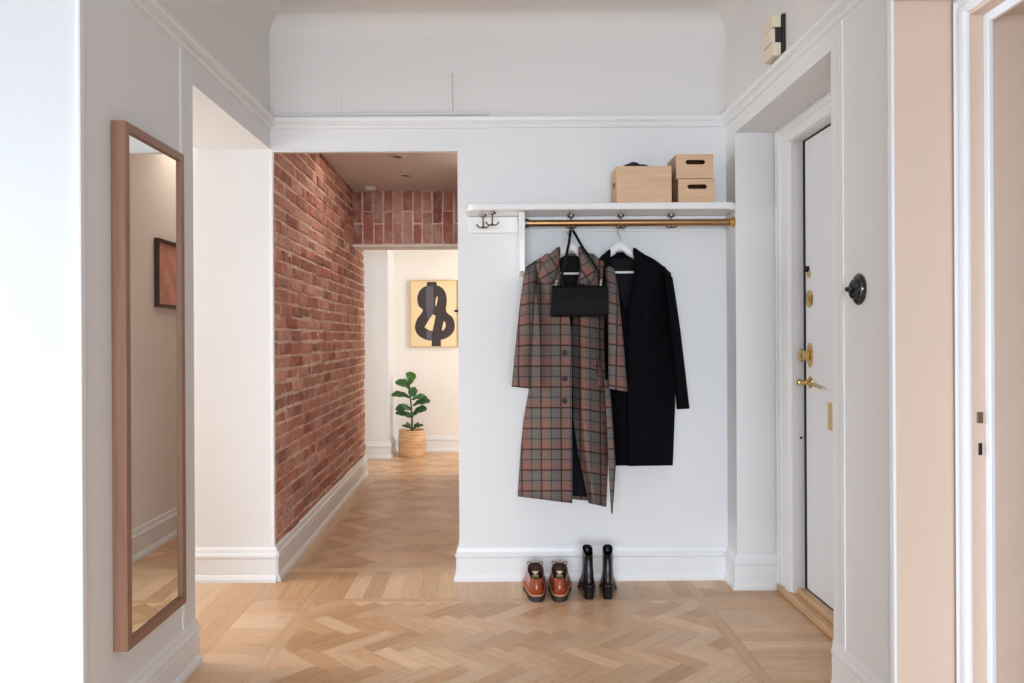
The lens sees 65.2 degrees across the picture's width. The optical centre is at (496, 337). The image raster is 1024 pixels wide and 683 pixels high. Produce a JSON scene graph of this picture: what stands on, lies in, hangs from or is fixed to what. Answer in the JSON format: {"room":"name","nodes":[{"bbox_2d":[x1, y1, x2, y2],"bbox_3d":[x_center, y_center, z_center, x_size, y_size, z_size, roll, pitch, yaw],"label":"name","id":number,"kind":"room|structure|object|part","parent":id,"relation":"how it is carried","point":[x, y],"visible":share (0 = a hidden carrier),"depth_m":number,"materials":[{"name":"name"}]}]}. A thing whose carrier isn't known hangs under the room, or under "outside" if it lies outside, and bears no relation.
{"room":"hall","nodes":[
{"label":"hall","id":0,"kind":"room"},
{"bbox_2d":[0,0,269,682],"bbox_3d":[-2.039,-0.287,2.940,1.924,2.900,1.740,0,0,0],"label":"wall","id":1,"kind":"structure","parent":0,"point":[131,66],"depth_m":2.07,"materials":[{"name":"white paint"}]},
{"bbox_2d":[77,0,86,682],"bbox_3d":[-1.077,-0.187,2.073,0.009,2.690,0.022,0,0,0],"label":"trim","id":2,"kind":"structure","parent":1,"relation":"attached to","point":[80,3],"depth_m":2.06,"materials":[{"name":"white paint"}]},
{"bbox_2d":[111,120,185,651],"bbox_3d":[-1.054,0.135,2.443,0.041,1.484,0.422,0,0,0],"label":"wall mirror","id":3,"kind":"object","parent":1,"relation":"attached to","point":[148,257],"visible":1,"depth_m":2.38,"materials":[{"name":"brown wood"}]},
{"bbox_2d":[126,618,202,682],"bbox_3d":[-1.233,1.077,2.464,0.363,0.163,0.789,0,0,0],"label":"baseboard","id":4,"kind":"structure","parent":1,"relation":"attached to","point":[175,663],"depth_m":2.65,"materials":[{"name":"white paint"}]},
{"bbox_2d":[179,46,185,629],"bbox_3d":[-1.075,0.000,2.733,0.006,1.985,0.020,0,0,0],"label":"trim","id":5,"kind":"structure","parent":1,"relation":"attached to","point":[180,48],"depth_m":2.74,"materials":[{"name":"white paint"}]},
{"bbox_2d":[274,153,365,546],"bbox_3d":[-1.187,-0.042,5.303,0.206,2.400,2.951,0,0,-1],"label":"brick wall","id":6,"kind":"structure","parent":0,"point":[286,310],"depth_m":4.73,"materials":[{"name":"red brick"}]},
{"bbox_2d":[275,454,368,581],"bbox_3d":[-1.071,1.071,5.290,0.026,0.173,2.981,0,0,-1],"label":"baseboard","id":7,"kind":"structure","parent":6,"relation":"attached to","point":[294,544],"depth_m":4.66,"materials":[{"name":"white paint"}]},
{"bbox_2d":[364,250,394,441],"bbox_3d":[-1.174,-0.217,7.920,0.254,2.750,0.480,0,0,0],"label":"wall pier","id":8,"kind":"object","parent":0,"point":[379,381],"visible":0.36,"depth_m":7.68,"materials":[{"name":"white paint"}]},
{"bbox_2d":[321,152,457,190],"bbox_3d":[-0.686,-1.184,5.023,1.240,0.080,2.354,0,0,0],"label":"ceiling","id":9,"kind":"structure","parent":0,"point":[429,171],"depth_m":5.46,"materials":[{"name":"paint"}]},
{"bbox_2d":[364,186,375,190],"bbox_3d":[-0.961,-1.127,6.050,0.090,0.030,0.090,0,0,0],"label":"smoke detector","id":10,"kind":"object","parent":9,"relation":"attached to","point":[366,188],"visible":1,"depth_m":6.02,"materials":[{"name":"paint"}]},
{"bbox_2d":[389,155,404,158],"bbox_3d":[-0.630,-1.141,5.040,0.096,0.006,0.096,0,0,0],"label":"recessed light","id":11,"kind":"object","parent":9,"relation":"in","point":[390,156],"visible":1,"depth_m":5.04,"materials":[{"name":"paint"}]},
{"bbox_2d":[398,174,411,176],"bbox_3d":[-0.646,-1.141,5.630,0.096,0.006,0.096,0,0,0],"label":"recessed light","id":12,"kind":"object","parent":9,"relation":"in","point":[400,175],"visible":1,"depth_m":5.63,"materials":[{"name":"paint"}]},
{"bbox_2d":[353,190,457,244],"bbox_3d":[-0.660,-0.940,6.327,0.950,0.430,0.246,0,0,0],"label":"wall","id":13,"kind":"structure","parent":0,"point":[383,191],"depth_m":6.20,"materials":[{"name":"red brick"}]},
{"bbox_2d":[353,244,457,249],"bbox_3d":[-0.653,-0.719,6.327,0.938,0.016,0.245,0,0,0],"label":"lintel","id":14,"kind":"object","parent":13,"relation":"attached to","point":[429,246],"visible":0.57,"depth_m":6.27,"materials":[{"name":"beige paint"}]},
{"bbox_2d":[394,250,458,434],"bbox_3d":[0.849,-0.227,8.230,4.700,2.750,0.140,0,0,0],"label":"wall","id":15,"kind":"structure","parent":0,"point":[436,369],"depth_m":8.16,"materials":[{"name":"beige paint"}]},
{"bbox_2d":[365,435,458,458],"bbox_3d":[0.956,1.065,7.530,4.500,0.163,1.260,0,0,0],"label":"baseboard","id":16,"kind":"structure","parent":15,"relation":"attached to","point":[434,443],"depth_m":8.13,"materials":[{"name":"white paint"}]},
{"bbox_2d":[410,280,457,346],"bbox_3d":[-0.629,-0.247,8.143,0.504,0.680,0.030,0,0,0],"label":"art print","id":17,"kind":"object","parent":15,"relation":"attached to","point":[433,303],"visible":0.91,"depth_m":8.14,"materials":[{"name":"yellow paper"}]},
{"bbox_2d":[193,35,727,546],"bbox_3d":[-1.002,-0.293,3.880,5.200,2.900,0.140,0,0,0],"label":"wall","id":18,"kind":"structure","parent":0,"point":[684,502],"depth_m":3.81,"materials":[{"name":"white paint"}]},
{"bbox_2d":[195,547,276,582],"bbox_3d":[-2.320,1.083,3.797,2.548,0.163,0.026,0,0,0],"label":"baseboard","id":19,"kind":"structure","parent":18,"relation":"attached to","point":[212,564],"depth_m":3.79,"materials":[{"name":"white paint"}]},
{"bbox_2d":[332,73,346,112],"bbox_3d":[-0.751,-1.166,3.808,0.072,0.188,0.004,0,0,0],"label":"junction cover","id":20,"kind":"object","parent":18,"relation":"attached to","point":[339,80],"visible":1,"depth_m":3.81,"materials":[{"name":"paint"}]},
{"bbox_2d":[270,149,457,546],"bbox_3d":[-0.627,0.047,3.822,0.896,1.886,0.036,0,0,0],"label":"trim","id":21,"kind":"structure","parent":18,"relation":"attached to","point":[272,152],"depth_m":3.81,"materials":[{"name":"white paint"}]},
{"bbox_2d":[272,72,488,116],"bbox_3d":[-0.557,-1.156,3.800,1.036,0.206,0.024,0,0,0],"label":"cable conduit","id":22,"kind":"object","parent":18,"relation":"attached to","point":[450,75],"visible":0.91,"depth_m":3.79,"materials":[{"name":"paint"}]},
{"bbox_2d":[129,0,862,129],"bbox_3d":[0.004,-1.026,2.940,2.170,0.057,1.740,0,0,0],"label":"trim","id":23,"kind":"structure","parent":18,"relation":"attached to","point":[152,9],"depth_m":3.78,"materials":[{"name":"white paint"}]},
{"bbox_2d":[466,202,734,276],"bbox_3d":[0.472,-0.451,3.704,1.229,0.320,0.209,0,0,0],"label":"shelf","id":24,"kind":"object","parent":18,"relation":"attached to","point":[511,217],"visible":0.91,"depth_m":3.70,"materials":[{"name":"white paint"}]},
{"bbox_2d":[476,214,488,228],"bbox_3d":[-0.065,-0.543,3.735,0.069,0.064,0.034,0,0,0],"label":"coat hook","id":25,"kind":"object","parent":24,"relation":"attached to","point":[483,216],"visible":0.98,"depth_m":3.73,"materials":[{"name":"metal"}]},
{"bbox_2d":[485,212,499,225],"bbox_3d":[-0.021,-0.543,3.655,0.069,0.064,0.034,0,0,0],"label":"coat hook","id":26,"kind":"object","parent":24,"relation":"attached to","point":[490,213],"visible":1,"depth_m":3.65,"materials":[{"name":"metal"}]},
{"bbox_2d":[565,215,576,228],"bbox_3d":[0.348,-0.545,3.762,0.069,0.064,0.034,0,0,0],"label":"coat hook","id":27,"kind":"object","parent":24,"relation":"attached to","point":[568,216],"visible":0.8,"depth_m":3.76,"materials":[{"name":"metal"}]},
{"bbox_2d":[615,215,626,227],"bbox_3d":[0.582,-0.546,3.762,0.069,0.064,0.034,0,0,0],"label":"coat hook","id":28,"kind":"object","parent":24,"relation":"attached to","point":[618,216],"visible":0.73,"depth_m":3.76,"materials":[{"name":"metal"}]},
{"bbox_2d":[525,217,735,228],"bbox_3d":[0.610,-0.530,3.680,0.962,0.049,0.049,0,0,0],"label":"clothes rod","id":29,"kind":"object","parent":24,"relation":"attached to","point":[730,222],"visible":0.98,"depth_m":3.67,"materials":[{"name":"gold metal"}]},
{"bbox_2d":[560,229,578,274],"bbox_3d":[0.339,-0.398,3.690,0.369,0.213,0.020,0,0,0],"label":"hanger","id":30,"kind":"object","parent":29,"relation":"hanging from","point":[573,247],"visible":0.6,"depth_m":3.68,"materials":[{"name":"white plastic"}]},
{"bbox_2d":[512,246,627,513],"bbox_3d":[0.325,0.193,3.662,0.524,1.210,0.251,0,0,0],"label":"coat","id":31,"kind":"object","parent":30,"relation":"hanging from","point":[568,446],"visible":0.93,"depth_m":3.60,"materials":[{"name":"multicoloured fabric"}]},
{"bbox_3d":[0.205,0.178,3.664,0.089,1.137,0.305,0,0,-41],"label":"panel","id":32,"kind":"part","parent":31,"relation":"part of","materials":[{"name":"grey fabric"}]},
{"bbox_3d":[0.319,0.190,3.753,0.438,1.171,0.042,0,0,0],"label":"panel","id":33,"kind":"part","parent":31,"relation":"part of","materials":[{"name":"grey fabric"}]},
{"bbox_3d":[0.472,0.202,3.673,0.253,1.191,0.134,0,0,-31],"label":"panel","id":34,"kind":"part","parent":31,"relation":"part of","materials":[{"name":"grey fabric"}]},
{"bbox_2d":[550,228,608,316],"bbox_3d":[0.358,-0.301,3.585,0.251,0.416,0.244,0,0,0],"label":"handbag","id":35,"kind":"object","parent":30,"relation":"hanging from","point":[566,300],"visible":1,"depth_m":3.47,"materials":[{"name":"black leather"}]},
{"bbox_2d":[599,228,633,273],"bbox_3d":[0.573,-0.406,3.722,0.335,0.212,0.020,0,0,0],"label":"hanger","id":36,"kind":"object","parent":29,"relation":"hanging from","point":[620,245],"visible":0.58,"depth_m":3.71,"materials":[{"name":"white plastic"}]},
{"bbox_2d":[599,248,689,465],"bbox_3d":[0.668,0.093,3.696,0.418,1.018,0.193,0,0,-2],"label":"coat","id":37,"kind":"object","parent":36,"relation":"hanging from","point":[643,415],"visible":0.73,"depth_m":3.67,"materials":[{"name":"fabric"}]},
{"bbox_3d":[0.544,0.102,3.723,0.142,0.994,0.075,0,0,0],"label":"panel","id":38,"kind":"part","parent":37,"relation":"part of","materials":[{"name":"black fabric"}]},
{"bbox_3d":[0.665,0.098,3.770,0.356,1.003,0.033,0,0,0],"label":"panel","id":39,"kind":"part","parent":37,"relation":"part of","materials":[{"name":"black fabric"}]},
{"bbox_3d":[0.726,0.102,3.705,0.274,1.001,0.058,0,0,-31],"label":"panel","id":40,"kind":"part","parent":37,"relation":"part of","materials":[{"name":"black fabric"}]},
{"bbox_3d":[0.603,-0.530,3.680,0.944,0.031,0.030,0,0,0],"label":"rod","id":41,"kind":"part","parent":29,"relation":"part of","materials":[{"name":"gold metal"}]},
{"bbox_2d":[611,166,671,202],"bbox_3d":[0.664,-0.694,3.704,0.247,0.164,0.185,0,0,0],"label":"storage box","id":42,"kind":"object","parent":24,"relation":"on","point":[628,183],"visible":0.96,"depth_m":3.61,"materials":[{"name":"brown wood"}]},
{"bbox_3d":[0.545,-0.694,3.704,0.008,0.164,0.169,0,0,0],"label":"panel","id":43,"kind":"part","parent":42,"relation":"part of","materials":[{"name":"brown wood"}]},
{"bbox_2d":[624,162,647,165],"bbox_3d":[0.658,-0.787,3.704,0.206,0.053,0.161,0,0,0],"label":"folded garment","id":44,"kind":"object","parent":42,"relation":"in","point":[631,163],"visible":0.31,"depth_m":3.65,"materials":[{"name":"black fabric"}]},
{"bbox_2d":[666,214,676,227],"bbox_3d":[0.819,-0.547,3.762,0.069,0.064,0.034,0,0,0],"label":"coat hook","id":45,"kind":"object","parent":24,"relation":"attached to","point":[669,215],"visible":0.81,"depth_m":3.76,"materials":[{"name":"metal"}]},
{"bbox_2d":[672,179,714,201],"bbox_3d":[0.901,-0.665,3.704,0.165,0.104,0.185,0,0,0],"label":"storage box","id":46,"kind":"object","parent":24,"relation":"on","point":[683,190],"visible":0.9,"depth_m":3.61,"materials":[{"name":"brown wood"}]},
{"bbox_3d":[0.823,-0.665,3.704,0.008,0.103,0.169,0,0,0],"label":"panel","id":47,"kind":"part","parent":46,"relation":"part of","materials":[{"name":"brown wood"}]},
{"bbox_2d":[667,154,712,183],"bbox_3d":[0.893,-0.774,3.704,0.167,0.112,0.185,0,0,0],"label":"storage box","id":48,"kind":"object","parent":46,"relation":"on","point":[683,166],"visible":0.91,"depth_m":3.61,"materials":[{"name":"brown wood"}]},
{"bbox_3d":[0.814,-0.774,3.704,0.008,0.112,0.169,0,0,0],"label":"panel","id":49,"kind":"part","parent":48,"relation":"part of","materials":[{"name":"brown wood"}]},
{"bbox_3d":[0.893,-0.722,3.704,0.151,0.010,0.169,0,0,0],"label":"panel","id":50,"kind":"part","parent":48,"relation":"part of","materials":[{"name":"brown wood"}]},
{"bbox_3d":[0.893,-0.776,3.616,0.167,0.108,0.008,0,0,0],"label":"panel","id":51,"kind":"part","parent":48,"relation":"part of","materials":[{"name":"brown wood"}]},
{"bbox_3d":[0.893,-0.823,3.704,0.151,0.010,0.169,0,0,0],"label":"lid panel","id":52,"kind":"part","parent":48,"relation":"part of","materials":[{"name":"brown wood"}]},
{"bbox_3d":[0.901,-0.710,3.704,0.149,0.010,0.169,0,0,0],"label":"lid panel","id":53,"kind":"part","parent":46,"relation":"part of","materials":[{"name":"brown wood"}]},
{"bbox_2d":[454,544,776,589],"bbox_3d":[0.542,1.068,3.777,1.518,0.163,0.178,0,0,6],"label":"baseboard","id":54,"kind":"structure","parent":18,"relation":"attached to","point":[740,571],"depth_m":3.79,"materials":[{"name":"white paint"}]},
{"bbox_2d":[242,0,750,36],"bbox_3d":[-0.311,-1.536,1.505,2.794,0.200,4.610,0,0,0],"label":"ceiling","id":55,"kind":"structure","parent":0,"point":[278,18],"depth_m":3.77,"materials":[{"name":"paint"}]},
{"bbox_2d":[184,452,832,682],"bbox_3d":[-0.194,1.183,3.700,7.000,0.060,9.200,0,0,0],"label":"floor","id":56,"kind":"structure","parent":0,"point":[375,597],"depth_m":3.23,"materials":[{"name":"brown wood"}]},
{"bbox_2d":[391,372,429,456],"bbox_3d":[-0.831,0.741,7.849,0.330,0.822,0.276,0,0,40],"label":"potted plant","id":57,"kind":"object","parent":56,"relation":"on","point":[411,441],"visible":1,"depth_m":7.81,"materials":[{"name":"green plant"}]},
{"bbox_3d":[-0.847,0.659,7.854,0.040,0.536,0.020,0,0,-23],"label":"stem","id":58,"kind":"part","parent":57,"relation":"part of","materials":[{"name":"plant"}]},
{"bbox_3d":[-0.837,1.026,7.860,0.268,0.252,0.268,0,0,0],"label":"basket pot","id":59,"kind":"part","parent":57,"relation":"part of","materials":[{"name":"beige wicker"}]},
{"bbox_2d":[522,561,546,602],"bbox_3d":[0.173,1.081,3.624,0.111,0.141,0.293,0,0,-1],"label":"leather shoe","id":60,"kind":"object","parent":56,"relation":"on","point":[534,582],"visible":1,"depth_m":3.54,"materials":[{"name":"brown leather"}]},
{"bbox_2d":[548,561,571,601],"bbox_3d":[0.284,1.080,3.624,0.111,0.141,0.293,0,0,5],"label":"leather shoe","id":61,"kind":"object","parent":56,"relation":"on","point":[559,581],"visible":1,"depth_m":3.54,"materials":[{"name":"brown leather"}]},
{"bbox_2d":[577,544,594,599],"bbox_3d":[0.408,1.044,3.632,0.083,0.213,0.253,0,0,2],"label":"boot","id":62,"kind":"object","parent":56,"relation":"on","point":[586,580],"visible":1,"depth_m":3.53,"materials":[{"name":"black leather"}]},
{"bbox_2d":[599,544,616,599],"bbox_3d":[0.503,1.043,3.633,0.083,0.213,0.253,0,0,8],"label":"boot","id":63,"kind":"object","parent":56,"relation":"on","point":[607,581],"visible":1,"depth_m":3.53,"materials":[{"name":"black leather"}]},
{"bbox_2d":[725,0,1023,682],"bbox_3d":[1.420,-0.305,1.505,0.656,2.900,4.610,0,0,0],"label":"wall","id":64,"kind":"structure","parent":0,"point":[750,165],"depth_m":2.39,"materials":[{"name":"white paint"}]},
{"bbox_2d":[763,13,785,63],"bbox_3d":[1.062,-1.145,3.067,0.052,0.158,0.110,0,0,0],"label":"door chime","id":65,"kind":"object","parent":64,"relation":"attached to","point":[774,39],"visible":0.94,"depth_m":3.02,"materials":[{"name":"beige plastic"}]},
{"bbox_2d":[777,583,833,639],"bbox_3d":[1.337,1.117,3.115,0.138,0.056,1.030,0,0,0],"label":"threshold","id":66,"kind":"object","parent":64,"relation":"attached to","point":[814,609],"depth_m":3.28,"materials":[{"name":"brown wood"}]},
{"bbox_2d":[839,19,845,649],"bbox_3d":[1.093,-0.011,2.530,0.006,1.985,0.020,0,0,0],"label":"trim","id":67,"kind":"structure","parent":64,"relation":"attached to","point":[841,21],"depth_m":2.53,"materials":[{"name":"white paint"}]},
{"bbox_2d":[844,273,866,304],"bbox_3d":[1.071,-0.147,2.412,0.044,0.096,0.096,0,0,0],"label":"switch","id":68,"kind":"object","parent":64,"relation":"attached to","point":[857,288],"visible":1,"depth_m":2.39,"materials":[{"name":"black plastic"}]},
{"bbox_3d":[1.059,-0.146,2.412,0.020,0.016,0.032,0,0,0],"label":"knob","id":69,"kind":"part","parent":68,"relation":"part of","materials":[{"name":"black plastic"}]},
{"bbox_2d":[831,639,882,682],"bbox_3d":[1.180,1.063,2.417,0.176,0.166,0.405,0,0,0],"label":"baseboard","id":70,"kind":"structure","parent":64,"relation":"attached to","point":[846,668],"depth_m":2.50,"materials":[{"name":"white paint"}]},
{"bbox_2d":[887,0,896,682],"bbox_3d":[1.092,-0.199,2.213,0.008,2.690,0.026,0,0,0],"label":"trim","id":71,"kind":"structure","parent":64,"relation":"attached to","point":[890,3],"depth_m":2.20,"materials":[{"name":"white paint"}]},
{"bbox_2d":[953,0,985,682],"bbox_3d":[1.262,0.110,1.598,0.018,2.070,1.196,0,0,0],"label":"trim","id":72,"kind":"structure","parent":64,"relation":"attached to","point":[961,8],"depth_m":2.16,"materials":[{"name":"white paint"}]},
{"bbox_2d":[977,412,982,454],"bbox_3d":[1.293,0.256,2.142,0.016,0.115,0.005,0,0,0],"label":"strike plate","id":73,"kind":"object","parent":72,"relation":"attached to","point":[979,414],"visible":1,"depth_m":2.14,"materials":[{"name":"gold metal"}]},
{"bbox_2d":[983,0,1023,682],"bbox_3d":[1.314,0.140,1.597,0.014,2.010,1.094,0,0,0],"label":"trim","id":74,"kind":"structure","parent":64,"relation":"attached to","point":[1007,5],"depth_m":2.12,"materials":[{"name":"white paint"}]},
{"bbox_2d":[894,0,955,682],"bbox_3d":[1.183,0.105,2.209,0.176,2.082,0.012,0,0,0],"label":"wall","id":75,"kind":"structure","parent":0,"point":[923,29],"depth_m":2.20,"materials":[{"name":"beige paint"}]},
{"bbox_3d":[1.451,0.102,2.930,0.300,2.085,1.460,0,0,0],"label":"wall","id":76,"kind":"structure","parent":0,"visible":0},
{"bbox_2d":[774,91,832,609],"bbox_3d":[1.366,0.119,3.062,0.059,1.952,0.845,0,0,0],"label":"door frame","id":77,"kind":"structure","parent":76,"relation":"attached to","point":[819,131],"depth_m":3.47,"materials":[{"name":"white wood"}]},
{"bbox_2d":[796,126,832,608],"bbox_3d":[1.333,0.117,3.065,0.110,1.934,0.840,0,0,0],"label":"door","id":78,"kind":"structure","parent":76,"relation":"in","point":[817,354],"depth_m":3.32,"materials":[{"name":"paint"}]},
{"bbox_3d":[1.308,0.190,3.344,0.060,0.052,0.188,0,0,0],"label":"handle","id":79,"kind":"part","parent":78,"relation":"part of","materials":[{"name":"gold metal"}]},
{"bbox_3d":[1.336,0.315,3.103,0.006,0.110,0.245,0,0,0],"label":"letter plate","id":80,"kind":"part","parent":78,"relation":"part of","materials":[{"name":"gold metal"}]}
]}

